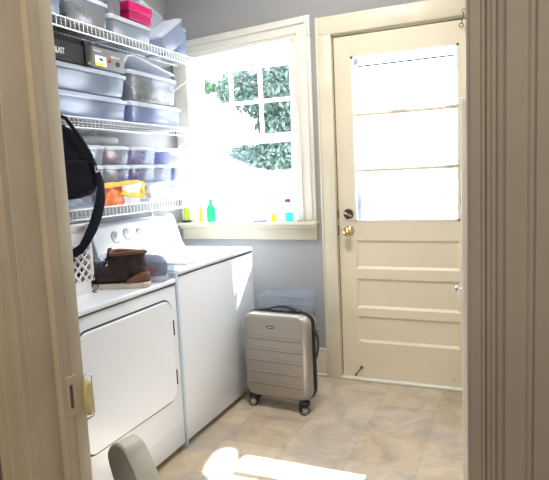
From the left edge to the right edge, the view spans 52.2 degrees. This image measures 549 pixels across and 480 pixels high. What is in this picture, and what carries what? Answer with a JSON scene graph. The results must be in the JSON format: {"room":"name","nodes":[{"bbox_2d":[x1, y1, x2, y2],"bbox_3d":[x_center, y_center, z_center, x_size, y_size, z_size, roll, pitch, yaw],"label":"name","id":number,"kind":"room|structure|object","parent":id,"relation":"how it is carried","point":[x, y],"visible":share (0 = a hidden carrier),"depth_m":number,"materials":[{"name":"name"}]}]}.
{"room":"laundry room","nodes":[
{"label":"laundry room","id":0,"kind":"room"},
{"bbox_2d":[0,460,2,479],"bbox_3d":[-0.112,-0.218,0.992,4.200,2.750,0.131,0,7,24],"label":"wall","id":1,"kind":"structure","parent":0,"point":[0,460],"depth_m":1.24,"materials":[{"name":"brown paint"}]},
{"bbox_2d":[0,101,37,479],"bbox_3d":[-0.565,0.082,1.143,0.088,2.160,0.024,0,7,24],"label":"trim","id":2,"kind":"structure","parent":1,"relation":"attached to","point":[17,442],"depth_m":1.15,"materials":[{"name":"beige paint"}]},
{"bbox_2d":[0,0,92,479],"bbox_3d":[-0.488,0.122,1.204,0.041,2.060,0.136,0,7,24],"label":"trim","id":3,"kind":"structure","parent":1,"relation":"attached to","point":[29,93],"depth_m":1.18,"materials":[{"name":"beige paint"}]},
{"bbox_2d":[65,374,94,419],"bbox_3d":[-0.435,0.358,1.266,0.013,0.118,0.075,0,7,24],"label":"strike plate","id":4,"kind":"object","parent":3,"relation":"attached to","point":[71,382],"depth_m":1.26,"materials":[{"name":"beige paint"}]},
{"bbox_2d":[466,0,469,479],"bbox_3d":[0.310,0.127,0.854,0.020,2.060,0.133,0,7,24],"label":"trim","id":5,"kind":"structure","parent":1,"relation":"attached to","point":[466,0],"depth_m":0.78,"materials":[{"name":"paint"}]},
{"bbox_2d":[468,0,548,479],"bbox_3d":[0.324,0.087,0.756,0.116,2.160,0.024,0,7,24],"label":"trim","id":6,"kind":"structure","parent":1,"relation":"attached to","point":[508,40],"depth_m":0.74,"materials":[{"name":"paint"}]},
{"bbox_2d":[54,0,181,238],"bbox_3d":[-1.122,-0.387,2.804,0.100,2.750,2.405,0,7,24],"label":"wall","id":7,"kind":"structure","parent":0,"point":[124,139],"depth_m":3.43,"materials":[{"name":"grey paint"}]},
{"bbox_2d":[52,13,202,99],"bbox_3d":[-1.001,-0.834,2.524,0.340,0.247,2.085,0,7,24],"label":"wire shelf","id":8,"kind":"object","parent":7,"relation":"attached to","point":[145,51],"visible":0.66,"depth_m":2.84,"materials":[{"name":"white metal"}]},
{"bbox_2d":[50,0,107,37],"bbox_3d":[-0.965,-1.035,2.586,0.281,0.137,0.283,0,7,24],"label":"storage bin","id":9,"kind":"object","parent":8,"relation":"on","point":[94,11],"visible":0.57,"depth_m":2.56,"materials":[{"name":"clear plastic"}]},
{"bbox_2d":[51,0,82,30],"bbox_3d":[-0.966,-1.032,2.587,0.224,0.114,0.228,0,7,24],"label":"linens","id":10,"kind":"object","parent":9,"relation":"in","point":[75,11],"visible":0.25,"depth_m":2.51,"materials":[{"name":"beige fabric"}]},
{"bbox_2d":[80,13,150,50],"bbox_3d":[-0.839,-1.056,2.874,0.281,0.100,0.338,0,7,24],"label":"storage bin","id":11,"kind":"object","parent":8,"relation":"on","point":[114,23],"visible":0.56,"depth_m":2.92,"materials":[{"name":"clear plastic"}]},
{"bbox_2d":[98,0,119,15],"bbox_3d":[-0.879,-1.155,2.762,0.236,0.118,0.121,0,7,24],"label":"storage bin","id":12,"kind":"object","parent":11,"relation":"on","point":[113,7],"visible":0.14,"depth_m":2.74,"materials":[{"name":"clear plastic"}]},
{"bbox_2d":[80,35,138,50],"bbox_3d":[-0.839,-1.047,2.875,0.276,0.082,0.332,0,7,24],"label":"tub","id":13,"kind":"object","parent":11,"relation":"in","point":[98,35],"depth_m":2.95,"materials":[{"name":"plastic"}]},
{"bbox_2d":[120,0,151,26],"bbox_3d":[-0.743,-1.165,2.907,0.127,0.092,0.200,0,7,24],"label":"box","id":14,"kind":"object","parent":11,"relation":"on","point":[132,11],"visible":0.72,"depth_m":2.85,"materials":[{"name":"pink plastic"}]},
{"bbox_2d":[120,10,150,26],"bbox_3d":[-0.742,-1.153,2.909,0.114,0.068,0.184,0,7,24],"label":"tub","id":15,"kind":"object","parent":14,"relation":"in","point":[143,17],"depth_m":2.87,"materials":[{"name":"pink plastic"}]},
{"bbox_2d":[118,0,162,59],"bbox_3d":[-0.764,-1.187,3.188,0.166,0.289,0.256,0,7,24],"label":"storage bin","id":16,"kind":"object","parent":8,"relation":"on","point":[156,19],"visible":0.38,"depth_m":3.16,"materials":[{"name":"plastic"}]},
{"bbox_2d":[142,18,180,53],"bbox_3d":[-0.641,-1.151,3.189,0.171,0.234,0.281,0,7,24],"label":"storage bin","id":17,"kind":"object","parent":8,"relation":"on","point":[164,27],"visible":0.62,"depth_m":3.14,"materials":[{"name":"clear plastic"}]},
{"bbox_2d":[156,24,178,53],"bbox_3d":[-0.640,-1.148,3.192,0.169,0.229,0.277,0,7,24],"label":"tub","id":18,"kind":"object","parent":17,"relation":"in","point":[161,29],"depth_m":3.14,"materials":[{"name":"clear plastic"}]},
{"bbox_2d":[160,26,186,63],"bbox_3d":[-0.609,-1.172,3.370,0.146,0.192,0.116,0,7,24],"label":"storage bin","id":19,"kind":"object","parent":8,"relation":"on","point":[164,41],"visible":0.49,"depth_m":3.34,"materials":[{"name":"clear plastic"}]},
{"bbox_2d":[61,115,194,164],"bbox_3d":[-1.009,-0.415,2.511,0.340,0.247,1.950,0,7,24],"label":"wire shelf","id":20,"kind":"object","parent":7,"relation":"attached to","point":[87,124],"visible":0.63,"depth_m":2.84,"materials":[{"name":"white metal"}]},
{"bbox_2d":[61,115,104,257],"bbox_3d":[-0.879,-0.220,2.188,0.197,0.593,0.428,0,7,24],"label":"shoulder bag","id":21,"kind":"object","parent":20,"relation":"hanging from","point":[83,175],"visible":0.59,"depth_m":2.24,"materials":[{"name":"black fabric"}]},
{"bbox_2d":[58,89,126,122],"bbox_3d":[-1.004,-0.596,2.514,0.291,0.113,0.741,0,7,24],"label":"storage bin","id":22,"kind":"object","parent":20,"relation":"on","point":[109,108],"visible":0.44,"depth_m":2.65,"materials":[{"name":"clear plastic"}]},
{"bbox_2d":[59,100,98,122],"bbox_3d":[-1.000,-0.589,2.530,0.267,0.083,0.593,0,7,24],"label":"linens","id":23,"kind":"object","parent":22,"relation":"in","point":[70,108],"visible":0.27,"depth_m":2.50,"materials":[{"name":"white fabric"}]},
{"bbox_2d":[56,60,125,98],"bbox_3d":[-1.008,-0.716,2.502,0.291,0.114,0.746,0,7,24],"label":"storage bin","id":24,"kind":"object","parent":22,"relation":"on","point":[109,84],"visible":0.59,"depth_m":2.65,"materials":[{"name":"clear plastic"}]},
{"bbox_2d":[53,32,92,66],"bbox_3d":[-1.024,-0.823,2.424,0.278,0.114,0.372,0,7,24],"label":"tool case","id":25,"kind":"object","parent":24,"relation":"on","point":[68,49],"visible":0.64,"depth_m":2.44,"materials":[{"name":"grey plastic"}]},
{"bbox_2d":[57,75,96,94],"bbox_3d":[-0.993,-0.709,2.562,0.249,0.073,0.609,0,7,24],"label":"linens","id":26,"kind":"object","parent":24,"relation":"in","point":[69,82],"visible":0.26,"depth_m":2.50,"materials":[{"name":"beige fabric"}]},
{"bbox_2d":[65,67,122,98],"bbox_3d":[-1.008,-0.707,2.503,0.286,0.096,0.730,0,7,24],"label":"tub","id":27,"kind":"object","parent":24,"relation":"in","point":[109,84],"depth_m":2.66,"materials":[{"name":"clear plastic"}]},
{"bbox_2d":[90,46,124,74],"bbox_3d":[-0.899,-0.853,2.706,0.262,0.098,0.232,0,7,24],"label":"equipment case","id":28,"kind":"object","parent":24,"relation":"on","point":[103,59],"visible":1,"depth_m":2.65,"materials":[{"name":"grey plastic"}]},
{"bbox_2d":[122,100,180,127],"bbox_3d":[-0.755,-0.674,3.073,0.281,0.114,0.478,0,7,24],"label":"storage bin","id":29,"kind":"object","parent":20,"relation":"on","point":[164,111],"visible":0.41,"depth_m":3.04,"materials":[{"name":"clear plastic"}]},
{"bbox_2d":[124,108,161,124],"bbox_3d":[-0.770,-0.671,3.071,0.224,0.094,0.416,0,7,24],"label":"linens","id":30,"kind":"object","parent":29,"relation":"in","point":[148,116],"visible":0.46,"depth_m":3.02,"materials":[{"name":"blue fabric"}]},
{"bbox_2d":[118,69,175,106],"bbox_3d":[-0.764,-0.811,3.050,0.281,0.151,0.451,0,7,24],"label":"storage bin","id":31,"kind":"object","parent":29,"relation":"on","point":[159,85],"visible":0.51,"depth_m":3.00,"materials":[{"name":"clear plastic"}]},
{"bbox_2d":[128,76,150,100],"bbox_3d":[-0.768,-0.813,3.039,0.236,0.130,0.366,0,7,24],"label":"linens","id":32,"kind":"object","parent":31,"relation":"in","point":[139,85],"visible":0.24,"depth_m":2.96,"materials":[{"name":"grey fabric"}]},
{"bbox_2d":[124,54,173,76],"bbox_3d":[-0.766,-0.928,3.013,0.240,0.059,0.445,0,7,24],"label":"lid","id":33,"kind":"object","parent":31,"relation":"on","point":[131,61],"visible":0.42,"depth_m":3.00,"materials":[{"name":"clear plastic"}]},
{"bbox_2d":[122,108,178,127],"bbox_3d":[-0.754,-0.665,3.074,0.276,0.096,0.468,0,7,24],"label":"tub","id":34,"kind":"object","parent":29,"relation":"in","point":[128,116],"depth_m":3.07,"materials":[{"name":"clear plastic"}]},
{"bbox_2d":[69,197,198,221],"bbox_3d":[-0.995,-0.083,2.548,0.340,0.112,1.945,0,7,24],"label":"wire shelf","id":35,"kind":"object","parent":7,"relation":"attached to","point":[87,207],"visible":0.54,"depth_m":2.85,"materials":[{"name":"white metal"}]},
{"bbox_2d":[104,180,145,205],"bbox_3d":[-0.733,-0.232,2.739,0.038,0.118,0.331,0,7,24],"label":"snack packet","id":36,"kind":"object","parent":35,"relation":"on","point":[130,191],"visible":0.92,"depth_m":2.73,"materials":[{"name":"orange plastic"}]},
{"bbox_2d":[119,190,142,197],"bbox_3d":[-0.708,-0.227,2.775,0.015,0.047,0.175,0,7,24],"label":"print","id":37,"kind":"object","parent":36,"relation":"attached to","point":[122,193],"depth_m":2.77},
{"bbox_2d":[144,182,165,186],"bbox_3d":[-0.755,-0.260,3.060,0.236,0.098,0.246,0,7,24],"label":"clear box","id":38,"kind":"object","parent":35,"relation":"on","point":[145,184],"visible":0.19,"depth_m":2.99,"materials":[{"name":"plastic"}]},
{"bbox_2d":[112,165,154,169],"bbox_3d":[-0.790,-0.346,2.960,0.251,0.092,0.213,0,7,24],"label":"clear box","id":39,"kind":"object","parent":38,"relation":"on","point":[131,166],"visible":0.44,"depth_m":2.91,"materials":[{"name":"plastic"}]},
{"bbox_2d":[114,168,143,181],"bbox_3d":[-0.788,-0.343,2.958,0.191,0.073,0.204,0,7,24],"label":"folded cloth","id":40,"kind":"object","parent":39,"relation":"in","point":[124,174],"visible":0.59,"depth_m":2.88,"materials":[{"name":"grey fabric"}]},
{"bbox_2d":[114,147,155,151],"bbox_3d":[-0.789,-0.440,2.960,0.251,0.088,0.226,0,7,24],"label":"clear box","id":41,"kind":"object","parent":39,"relation":"on","point":[141,149],"visible":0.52,"depth_m":2.92,"materials":[{"name":"plastic"}]},
{"bbox_2d":[110,150,145,164],"bbox_3d":[-0.794,-0.437,2.959,0.195,0.075,0.213,0,7,24],"label":"folded cloth","id":42,"kind":"object","parent":41,"relation":"in","point":[131,156],"visible":0.8,"depth_m":2.90,"materials":[{"name":"fabric"}]},
{"bbox_2d":[145,182,170,200],"bbox_3d":[-0.626,-0.264,3.004,0.044,0.100,0.209,0,7,24],"label":"crumpled bag","id":43,"kind":"object","parent":35,"relation":"on","point":[159,190],"visible":1,"depth_m":2.98,"materials":[{"name":"white plastic"}]},
{"bbox_2d":[149,181,189,184],"bbox_3d":[-0.656,-0.291,3.287,0.236,0.098,0.246,0,7,24],"label":"clear box","id":44,"kind":"object","parent":35,"relation":"on","point":[170,182],"visible":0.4,"depth_m":3.23,"materials":[{"name":"plastic"}]},
{"bbox_2d":[153,165,171,168],"bbox_3d":[-0.715,-0.369,3.131,0.251,0.092,0.158,0,7,24],"label":"clear box","id":45,"kind":"object","parent":44,"relation":"on","point":[156,166],"visible":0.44,"depth_m":3.07,"materials":[{"name":"plastic"}]},
{"bbox_2d":[140,168,164,180],"bbox_3d":[-0.711,-0.366,3.135,0.196,0.072,0.146,0,7,24],"label":"folded cloth","id":46,"kind":"object","parent":45,"relation":"in","point":[150,174],"visible":0.59,"depth_m":3.09,"materials":[{"name":"white fabric"}]},
{"bbox_2d":[145,165,190,181],"bbox_3d":[-0.644,-0.392,3.294,0.251,0.092,0.198,0,7,24],"label":"clear box","id":47,"kind":"object","parent":44,"relation":"on","point":[186,168],"visible":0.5,"depth_m":3.29,"materials":[{"name":"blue plastic"}]},
{"bbox_2d":[144,148,189,152],"bbox_3d":[-0.676,-0.475,3.219,0.251,0.088,0.340,0,7,24],"label":"clear box","id":48,"kind":"object","parent":47,"relation":"on","point":[171,150],"visible":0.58,"depth_m":3.20,"materials":[{"name":"plastic"}]},
{"bbox_2d":[138,151,178,164],"bbox_3d":[-0.681,-0.473,3.221,0.188,0.073,0.305,0,7,24],"label":"folded cloth","id":49,"kind":"object","parent":48,"relation":"in","point":[161,157],"visible":0.91,"depth_m":3.13,"materials":[{"name":"blue fabric"}]},
{"bbox_2d":[162,168,180,179],"bbox_3d":[-0.649,-0.389,3.296,0.194,0.074,0.187,0,7,24],"label":"folded cloth","id":50,"kind":"object","parent":47,"relation":"in","point":[170,173],"visible":0.58,"depth_m":3.24,"materials":[{"name":"white fabric"}]},
{"bbox_3d":[-0.871,-0.223,2.794,0.236,0.099,0.331,0,7,24],"label":"clear box","id":51,"kind":"object","parent":35,"relation":"on","visible":0},
{"bbox_2d":[80,191,95,203],"bbox_3d":[-0.862,-0.220,2.795,0.193,0.072,0.315,0,7,24],"label":"folded cloth","id":52,"kind":"object","parent":51,"relation":"in","point":[90,199],"visible":0.17,"depth_m":2.67,"materials":[{"name":"grey fabric"}]},
{"bbox_2d":[99,165,129,169],"bbox_3d":[-0.871,-0.320,2.774,0.251,0.092,0.193,0,7,24],"label":"clear box","id":53,"kind":"object","parent":51,"relation":"on","point":[106,167],"visible":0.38,"depth_m":2.72,"materials":[{"name":"plastic"}]},
{"bbox_2d":[99,170,118,182],"bbox_3d":[-0.864,-0.316,2.776,0.204,0.069,0.172,0,7,24],"label":"folded cloth","id":54,"kind":"object","parent":53,"relation":"in","point":[107,175],"visible":0.47,"depth_m":2.73,"materials":[{"name":"grey fabric"}]},
{"bbox_2d":[90,146,128,150],"bbox_3d":[-0.872,-0.413,2.771,0.251,0.088,0.186,0,7,24],"label":"clear box","id":55,"kind":"object","parent":53,"relation":"on","point":[113,148],"visible":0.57,"depth_m":2.73,"materials":[{"name":"plastic"}]},
{"bbox_2d":[82,134,117,145],"bbox_3d":[-0.895,-0.494,2.780,0.054,0.060,0.255,3,9,41],"label":"paper roll","id":56,"kind":"object","parent":55,"relation":"on","point":[102,140],"visible":0.64,"depth_m":2.78,"materials":[{"name":"white paper"}]},
{"bbox_2d":[92,149,118,164],"bbox_3d":[-0.871,-0.411,2.768,0.188,0.075,0.186,0,7,24],"label":"folded cloth","id":57,"kind":"object","parent":55,"relation":"in","point":[104,156],"visible":0.59,"depth_m":2.72,"materials":[{"name":"grey fabric"}]},
{"bbox_3d":[-0.937,-0.299,2.622,0.251,0.092,0.136,0,7,24],"label":"clear box","id":58,"kind":"object","parent":51,"relation":"on","visible":0},
{"bbox_2d":[87,145,103,149],"bbox_3d":[-0.935,-0.394,2.626,0.251,0.088,0.128,0,7,24],"label":"clear box","id":59,"kind":"object","parent":58,"relation":"on","point":[91,147],"visible":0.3,"depth_m":2.58,"materials":[{"name":"plastic"}]},
{"bbox_3d":[-0.981,-0.188,2.541,0.236,0.099,0.216,0,7,24],"label":"clear box","id":60,"kind":"object","parent":35,"relation":"on","visible":0},
{"bbox_2d":[68,198,82,206],"bbox_3d":[-0.977,-0.186,2.547,0.199,0.072,0.215,0,7,24],"label":"folded cloth","id":61,"kind":"object","parent":60,"relation":"in","point":[74,202],"visible":0.17,"depth_m":2.52,"materials":[{"name":"white fabric"}]},
{"bbox_2d":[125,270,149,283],"bbox_3d":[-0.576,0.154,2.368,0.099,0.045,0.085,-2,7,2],"label":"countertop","id":62,"kind":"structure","parent":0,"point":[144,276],"depth_m":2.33,"materials":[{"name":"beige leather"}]},
{"bbox_2d":[166,0,425,347],"bbox_3d":[0.473,-0.522,3.334,2.400,2.750,0.140,0,7,24],"label":"wall","id":63,"kind":"structure","parent":0,"point":[285,272],"depth_m":3.49,"materials":[{"name":"grey paint"}]},
{"bbox_2d":[187,39,298,221],"bbox_3d":[-0.179,-0.664,3.594,0.775,1.140,0.130,0,7,24],"label":"window","id":64,"kind":"structure","parent":63,"relation":"in","point":[277,53],"depth_m":3.60,"materials":[{"name":"white paint"}]},
{"bbox_2d":[173,14,316,221],"bbox_3d":[-0.207,-0.715,3.509,0.950,1.203,0.034,0,7,24],"label":"trim","id":65,"kind":"structure","parent":63,"relation":"attached to","point":[297,29],"depth_m":3.38,"materials":[{"name":"white wood"}]},
{"bbox_2d":[177,221,319,239],"bbox_3d":[-0.181,-0.061,3.582,0.978,0.115,0.105,0,7,24],"label":"window sill","id":66,"kind":"structure","parent":63,"relation":"attached to","point":[292,230],"depth_m":3.55,"materials":[{"name":"beige wood"}]},
{"bbox_2d":[182,207,191,222],"bbox_3d":[-0.584,-0.172,3.717,0.068,0.110,0.040,0,7,24],"label":"bottle","id":67,"kind":"object","parent":66,"relation":"on","point":[186,210],"visible":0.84,"depth_m":3.71,"materials":[{"name":"plastic"}]},
{"bbox_2d":[199,207,202,221],"bbox_3d":[-0.482,-0.167,3.679,0.024,0.100,0.014,0,7,24],"label":"bottle","id":68,"kind":"object","parent":66,"relation":"on","point":[200,209],"visible":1,"depth_m":3.67,"materials":[{"name":"yellow plastic"}]},
{"bbox_2d":[206,200,215,221],"bbox_3d":[-0.413,-0.190,3.646,0.066,0.146,0.039,0,7,24],"label":"bottle","id":69,"kind":"object","parent":66,"relation":"on","point":[211,211],"visible":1,"depth_m":3.63,"materials":[{"name":"green plastic"}]},
{"bbox_2d":[253,220,269,221],"bbox_3d":[-0.080,-0.121,3.516,0.095,0.010,0.050,0,7,24],"label":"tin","id":70,"kind":"object","parent":66,"relation":"on","point":[253,220],"visible":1,"depth_m":3.49,"materials":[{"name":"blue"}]},
{"bbox_2d":[271,210,276,221],"bbox_3d":[-0.006,-0.152,3.479,0.040,0.073,0.024,0,7,24],"label":"bottle","id":71,"kind":"object","parent":66,"relation":"on","point":[273,217],"visible":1,"depth_m":3.47,"materials":[{"name":"yellow plastic"}]},
{"bbox_2d":[284,212,293,221],"bbox_3d":[0.089,-0.144,3.439,0.057,0.058,0.031,0,7,24],"label":"cup","id":72,"kind":"object","parent":66,"relation":"on","point":[288,215],"visible":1,"depth_m":3.42,"materials":[{"name":"plastic"}]},
{"bbox_2d":[284,196,290,211],"bbox_3d":[0.080,-0.223,3.432,0.045,0.098,0.027,0,7,24],"label":"bottle","id":73,"kind":"object","parent":72,"relation":"on","point":[287,202],"visible":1,"depth_m":3.42,"materials":[{"name":"white plastic"}]},
{"bbox_2d":[317,348,326,376],"bbox_3d":[-0.132,0.760,3.684,1.005,0.178,0.026,0,7,24],"label":"baseboard","id":74,"kind":"structure","parent":63,"relation":"attached to","point":[322,358],"depth_m":3.49,"materials":[{"name":"beige wood"}]},
{"bbox_2d":[315,0,465,377],"bbox_3d":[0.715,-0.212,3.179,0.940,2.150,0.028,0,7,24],"label":"trim","id":75,"kind":"structure","parent":63,"relation":"attached to","point":[325,27],"depth_m":3.28,"materials":[{"name":"beige wood"}]},
{"bbox_2d":[333,19,465,386],"bbox_3d":[0.717,-0.163,3.191,0.747,2.013,0.107,0,7,24],"label":"door","id":76,"kind":"structure","parent":63,"relation":"in","point":[402,308],"depth_m":3.25,"materials":[{"name":"beige paint"}]},
{"bbox_2d":[353,46,457,219],"bbox_3d":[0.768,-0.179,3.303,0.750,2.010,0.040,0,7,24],"label":"window","id":77,"kind":"structure","parent":76,"relation":"in","point":[413,198],"depth_m":3.29,"materials":[{"name":"white glass"}]},
{"bbox_2d":[342,374,461,391],"bbox_3d":[0.788,0.839,3.363,0.750,0.014,0.160,0,7,24],"label":"trim","id":78,"kind":"structure","parent":63,"relation":"attached to","point":[351,377],"depth_m":3.30,"materials":[{"name":"white wood"}]},
{"bbox_2d":[459,8,465,26],"bbox_3d":[0.981,-1.161,2.920,0.042,0.095,0.020,0,7,24],"label":"hook","id":79,"kind":"object","parent":63,"relation":"attached to","point":[462,8],"visible":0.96,"depth_m":2.91,"materials":[{"name":"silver metal"}]},
{"bbox_2d":[156,376,462,479],"bbox_3d":[0.033,1.026,2.345,2.400,0.050,2.398,0,7,24],"label":"floor","id":80,"kind":"structure","parent":0,"point":[352,429],"depth_m":2.68,"materials":[{"name":"tile"}]},
{"bbox_2d":[72,246,184,479],"bbox_3d":[-0.863,0.528,2.399,0.648,1.006,0.685,0,7,24],"label":"dryer","id":81,"kind":"object","parent":80,"relation":"on","point":[129,337],"visible":0.26,"depth_m":2.27,"materials":[{"name":"white metal"}]},
{"bbox_2d":[70,222,94,295],"bbox_3d":[-0.932,0.090,2.201,0.269,0.284,0.384,0,7,24],"label":"laundry basket","id":82,"kind":"object","parent":81,"relation":"on","point":[78,230],"visible":0.28,"depth_m":2.27,"materials":[{"name":"white plastic"}]},
{"bbox_2d":[73,254,101,277],"bbox_3d":[-0.846,0.111,2.489,0.290,0.170,0.144,-2,7,2],"label":"clothes","id":83,"kind":"object","parent":81,"relation":"on","point":[94,262],"visible":0.08,"depth_m":2.44,"materials":[{"name":"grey fabric"}]},
{"bbox_2d":[83,248,150,292],"bbox_3d":[-0.674,0.121,2.342,0.290,0.170,0.144,-2,7,2],"label":"shoe","id":84,"kind":"object","parent":81,"relation":"on","point":[125,268],"visible":0.91,"depth_m":2.33,"materials":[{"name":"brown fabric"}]},
{"bbox_3d":[-0.628,0.118,2.529,0.345,0.128,0.158,-1,7,14],"label":"shoe box","id":85,"kind":"object","parent":81,"relation":"on","visible":0},
{"bbox_2d":[145,254,168,280],"bbox_3d":[-0.618,0.121,2.523,0.288,0.111,0.093,-1,7,14],"label":"plastic container","id":86,"kind":"object","parent":85,"relation":"in","point":[157,265],"visible":0.52,"depth_m":2.47,"materials":[{"name":"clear plastic"}]},
{"bbox_2d":[108,434,159,479],"bbox_3d":[-0.475,0.852,1.593,0.300,0.518,0.272,2,8,33],"label":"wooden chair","id":87,"kind":"object","parent":80,"relation":"on","point":[129,458],"visible":1,"depth_m":1.62,"materials":[{"name":"beige paint"}]},
{"bbox_2d":[87,214,253,438],"bbox_3d":[-0.565,0.410,3.087,0.644,1.051,0.783,0,7,24],"label":"washing machine","id":88,"kind":"object","parent":80,"relation":"on","point":[216,295],"visible":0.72,"depth_m":2.93,"materials":[{"name":"white metal"}]},
{"bbox_2d":[167,272,188,447],"bbox_3d":[-0.658,0.565,2.705,0.504,0.842,0.019,0,7,24],"label":"cabinet filler","id":89,"kind":"object","parent":80,"relation":"on","point":[174,275],"visible":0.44,"depth_m":2.60,"materials":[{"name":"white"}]},
{"bbox_2d":[244,305,318,414],"bbox_3d":[0.037,0.634,3.045,0.430,0.562,0.164,1,8,27],"label":"suitcase","id":90,"kind":"object","parent":80,"relation":"on","point":[282,346],"visible":1,"depth_m":2.98,"materials":[{"name":"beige metal"}]},
{"bbox_2d":[454,97,467,479],"bbox_3d":[0.972,0.226,2.143,0.486,1.500,0.580,0,7,24],"label":"door","id":91,"kind":"structure","parent":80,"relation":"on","point":[463,288],"depth_m":1.95,"materials":[{"name":"white paint"}]},
{"label":"outside","id":92,"kind":"structure","parent":0,"visible":0},
{"bbox_2d":[216,199,293,210],"bbox_3d":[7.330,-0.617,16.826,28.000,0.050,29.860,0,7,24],"label":"ground","id":93,"kind":"structure","parent":92,"point":[277,204],"depth_m":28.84,"materials":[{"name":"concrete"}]},
{"bbox_2d":[204,78,217,94],"bbox_3d":[-1.131,-1.007,9.277,0.558,3.262,0.623,0,7,24],"label":"shrub","id":94,"kind":"object","parent":93,"relation":"on","point":[209,86],"visible":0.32,"depth_m":9.00,"materials":[{"name":"green plant"}]},
{"bbox_2d":[214,65,291,171],"bbox_3d":[-0.056,-1.198,8.914,1.792,3.632,0.987,0,7,24],"label":"leafy tree","id":95,"kind":"object","parent":93,"relation":"on","point":[268,156],"visible":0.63,"depth_m":8.65,"materials":[{"name":"green plant"}]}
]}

